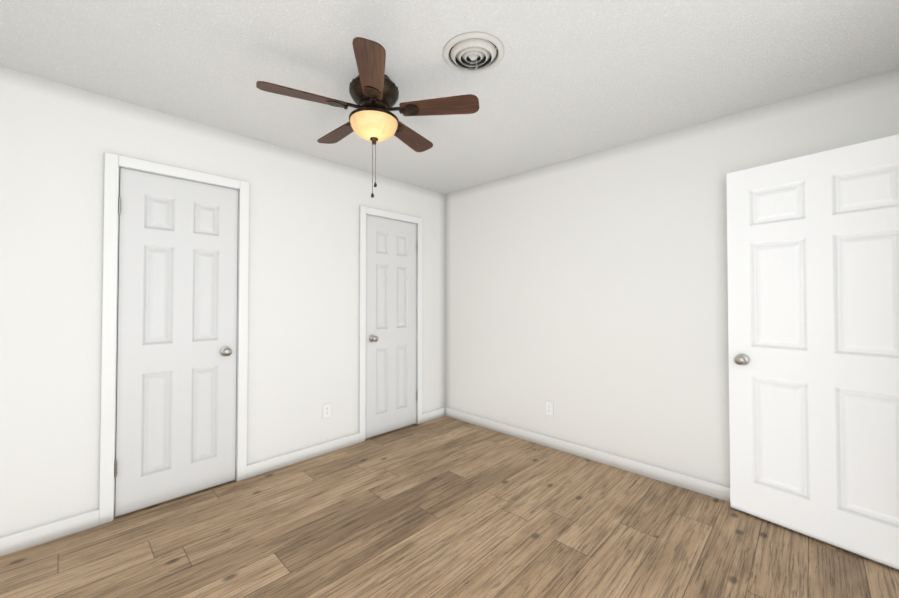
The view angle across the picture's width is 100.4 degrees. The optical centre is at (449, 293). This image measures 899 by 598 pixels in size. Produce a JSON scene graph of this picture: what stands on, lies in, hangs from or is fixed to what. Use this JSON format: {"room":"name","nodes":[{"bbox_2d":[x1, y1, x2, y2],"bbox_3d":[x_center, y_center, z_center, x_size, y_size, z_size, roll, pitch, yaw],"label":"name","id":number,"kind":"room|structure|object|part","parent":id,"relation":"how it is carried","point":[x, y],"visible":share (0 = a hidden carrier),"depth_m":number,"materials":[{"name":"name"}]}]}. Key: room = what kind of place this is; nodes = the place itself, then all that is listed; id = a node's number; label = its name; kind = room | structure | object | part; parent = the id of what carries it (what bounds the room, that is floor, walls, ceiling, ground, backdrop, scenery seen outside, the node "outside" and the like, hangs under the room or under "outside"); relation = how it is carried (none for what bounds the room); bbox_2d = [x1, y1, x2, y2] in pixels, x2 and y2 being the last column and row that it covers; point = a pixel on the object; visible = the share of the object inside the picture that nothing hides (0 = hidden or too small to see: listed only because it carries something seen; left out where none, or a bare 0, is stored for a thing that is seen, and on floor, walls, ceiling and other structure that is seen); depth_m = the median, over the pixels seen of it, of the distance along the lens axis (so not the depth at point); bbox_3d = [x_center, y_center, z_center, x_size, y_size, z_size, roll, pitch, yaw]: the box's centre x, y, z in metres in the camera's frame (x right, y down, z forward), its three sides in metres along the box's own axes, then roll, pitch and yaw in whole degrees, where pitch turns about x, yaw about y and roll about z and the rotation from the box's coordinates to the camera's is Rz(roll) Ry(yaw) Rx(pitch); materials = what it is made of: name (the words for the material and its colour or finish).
{"room":"empty bedroom","nodes":[
{"label":"empty bedroom","id":0,"kind":"room"},
{"bbox_2d":[0,66,444,536],"bbox_3d":[-1.489,0.092,2.740,0.140,2.440,4.240,-1,-1,44],"label":"wall","id":1,"kind":"structure","parent":0,"point":[58,140],"depth_m":2.20,"materials":[{"name":"paint"}]},
{"bbox_2d":[0,508,98,555],"bbox_3d":[-2.389,1.249,1.680,0.013,0.092,1.192,-1,-1,44],"label":"baseboard","id":2,"kind":"structure","parent":1,"relation":"attached to","point":[30,537],"depth_m":1.96,"materials":[{"name":"paint"}]},
{"bbox_2d":[99,152,248,524],"bbox_3d":[-1.757,0.276,2.446,0.120,2.062,0.667,-1,-1,44],"label":"door frame","id":3,"kind":"structure","parent":1,"relation":"attached to","point":[237,311],"depth_m":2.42,"materials":[{"name":"paint"}]},
{"bbox_2d":[114,168,237,516],"bbox_3d":[-1.729,0.280,2.414,0.168,2.030,0.636,-1,-1,44],"label":"closet door","id":4,"kind":"structure","parent":1,"relation":"in","point":[176,353],"depth_m":2.37,"materials":[{"name":"paint"}]},
{"bbox_2d":[247,432,359,477],"bbox_3d":[-1.122,1.271,2.989,0.013,0.092,0.922,-1,-1,44],"label":"baseboard","id":5,"kind":"structure","parent":1,"relation":"attached to","point":[263,466],"depth_m":2.93,"materials":[{"name":"paint"}]},
{"bbox_2d":[323,403,330,418],"bbox_3d":[-1.017,0.974,3.107,0.008,0.115,0.070,-1,-1,44],"label":"electrical outlet","id":6,"kind":"object","parent":1,"relation":"attached to","point":[326,410],"visible":1,"depth_m":3.10,"materials":[{"name":"white plastic"}]},
{"bbox_2d":[359,206,421,442],"bbox_3d":[-0.592,0.296,3.649,0.120,2.062,0.643,-1,-1,44],"label":"door frame","id":7,"kind":"structure","parent":1,"relation":"attached to","point":[416,301],"depth_m":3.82,"materials":[{"name":"paint"}]},
{"bbox_2d":[365,215,417,438],"bbox_3d":[-0.559,0.300,3.622,0.168,2.030,0.612,-1,-1,44],"label":"closet door","id":8,"kind":"structure","parent":1,"relation":"in","point":[391,250],"depth_m":3.59,"materials":[{"name":"paint"}]},
{"bbox_2d":[422,407,443,422],"bbox_3d":[-0.178,1.287,3.964,0.013,0.092,0.310,-1,-1,44],"label":"baseboard","id":9,"kind":"structure","parent":1,"relation":"attached to","point":[437,413],"depth_m":3.95,"materials":[{"name":"paint"}]},
{"bbox_2d":[0,416,898,597],"bbox_3d":[0.041,1.337,1.238,4.460,0.100,4.240,-1,-1,44],"label":"floor","id":10,"kind":"structure","parent":0,"point":[445,507],"depth_m":1.97,"materials":[{"name":"brown wood"}]},
{"bbox_2d":[0,0,898,193],"bbox_3d":[-0.228,-1.198,1.541,3.610,0.100,4.240,-1,-1,44],"label":"ceiling","id":11,"kind":"structure","parent":0,"point":[562,80],"depth_m":1.85,"materials":[{"name":"paint"}]},
{"bbox_2d":[256,37,478,197],"bbox_3d":[-0.431,-0.825,2.027,1.037,0.629,1.082,-1,-1,44],"label":"fan","id":12,"kind":"object","parent":11,"relation":"hanging from","point":[374,93],"visible":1,"depth_m":1.92,"materials":[{"name":"brown wood"}]},
{"bbox_3d":[-0.718,-0.973,1.837,0.410,0.006,0.132,1,11,-27],"label":"fan blade","id":13,"kind":"part","parent":12,"relation":"part of","materials":[{"name":"brown wood"}]},
{"bbox_3d":[-0.654,-0.966,2.250,0.410,0.006,0.132,-1,11,45],"label":"fan blade","id":14,"kind":"part","parent":12,"relation":"part of","materials":[{"name":"brown wood"}]},
{"bbox_3d":[-0.345,-0.976,1.649,0.132,0.006,0.410,12,-3,-9],"label":"fan blade","id":15,"kind":"part","parent":12,"relation":"part of","materials":[{"name":"brown wood"}]},
{"bbox_3d":[-0.242,-0.965,2.317,0.132,0.006,0.410,-14,-7,26],"label":"fan blade","id":16,"kind":"part","parent":12,"relation":"part of","materials":[{"name":"brown wood"}]},
{"bbox_3d":[-0.052,-0.971,1.945,0.410,0.006,0.132,0,-13,9],"label":"fan blade","id":17,"kind":"part","parent":12,"relation":"part of","materials":[{"name":"brown wood"}]},
{"bbox_2d":[443,32,503,72],"bbox_3d":[0.114,-1.103,1.782,0.292,0.082,0.292,-1,-1,44],"label":"ceiling vent","id":18,"kind":"object","parent":11,"relation":"in","point":[472,52],"visible":1,"depth_m":1.75,"materials":[{"name":"white metal"}]},
{"bbox_2d":[445,68,898,485],"bbox_3d":[1.205,0.097,2.999,3.370,2.440,0.120,-1,-1,44],"label":"wall","id":19,"kind":"structure","parent":0,"point":[587,295],"depth_m":2.82,"materials":[{"name":"paint"}]},
{"bbox_2d":[546,401,552,415],"bbox_3d":[0.861,0.991,3.228,0.070,0.115,0.008,-1,-1,44],"label":"electrical outlet","id":20,"kind":"object","parent":19,"relation":"attached to","point":[549,408],"visible":1,"depth_m":3.22,"materials":[{"name":"white plastic"}]},
{"bbox_2d":[444,407,729,501],"bbox_3d":[1.158,1.270,2.932,3.370,0.092,0.013,-1,-1,44],"label":"baseboard","id":21,"kind":"structure","parent":19,"relation":"attached to","point":[713,489],"depth_m":2.88,"materials":[{"name":"paint"}]},
{"bbox_2d":[726,134,898,569],"bbox_3d":[1.978,0.273,1.984,0.813,2.030,0.228,-1,-1,44],"label":"entry door","id":22,"kind":"structure","parent":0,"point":[813,283],"depth_m":1.96,"materials":[{"name":"paint"}]}
]}

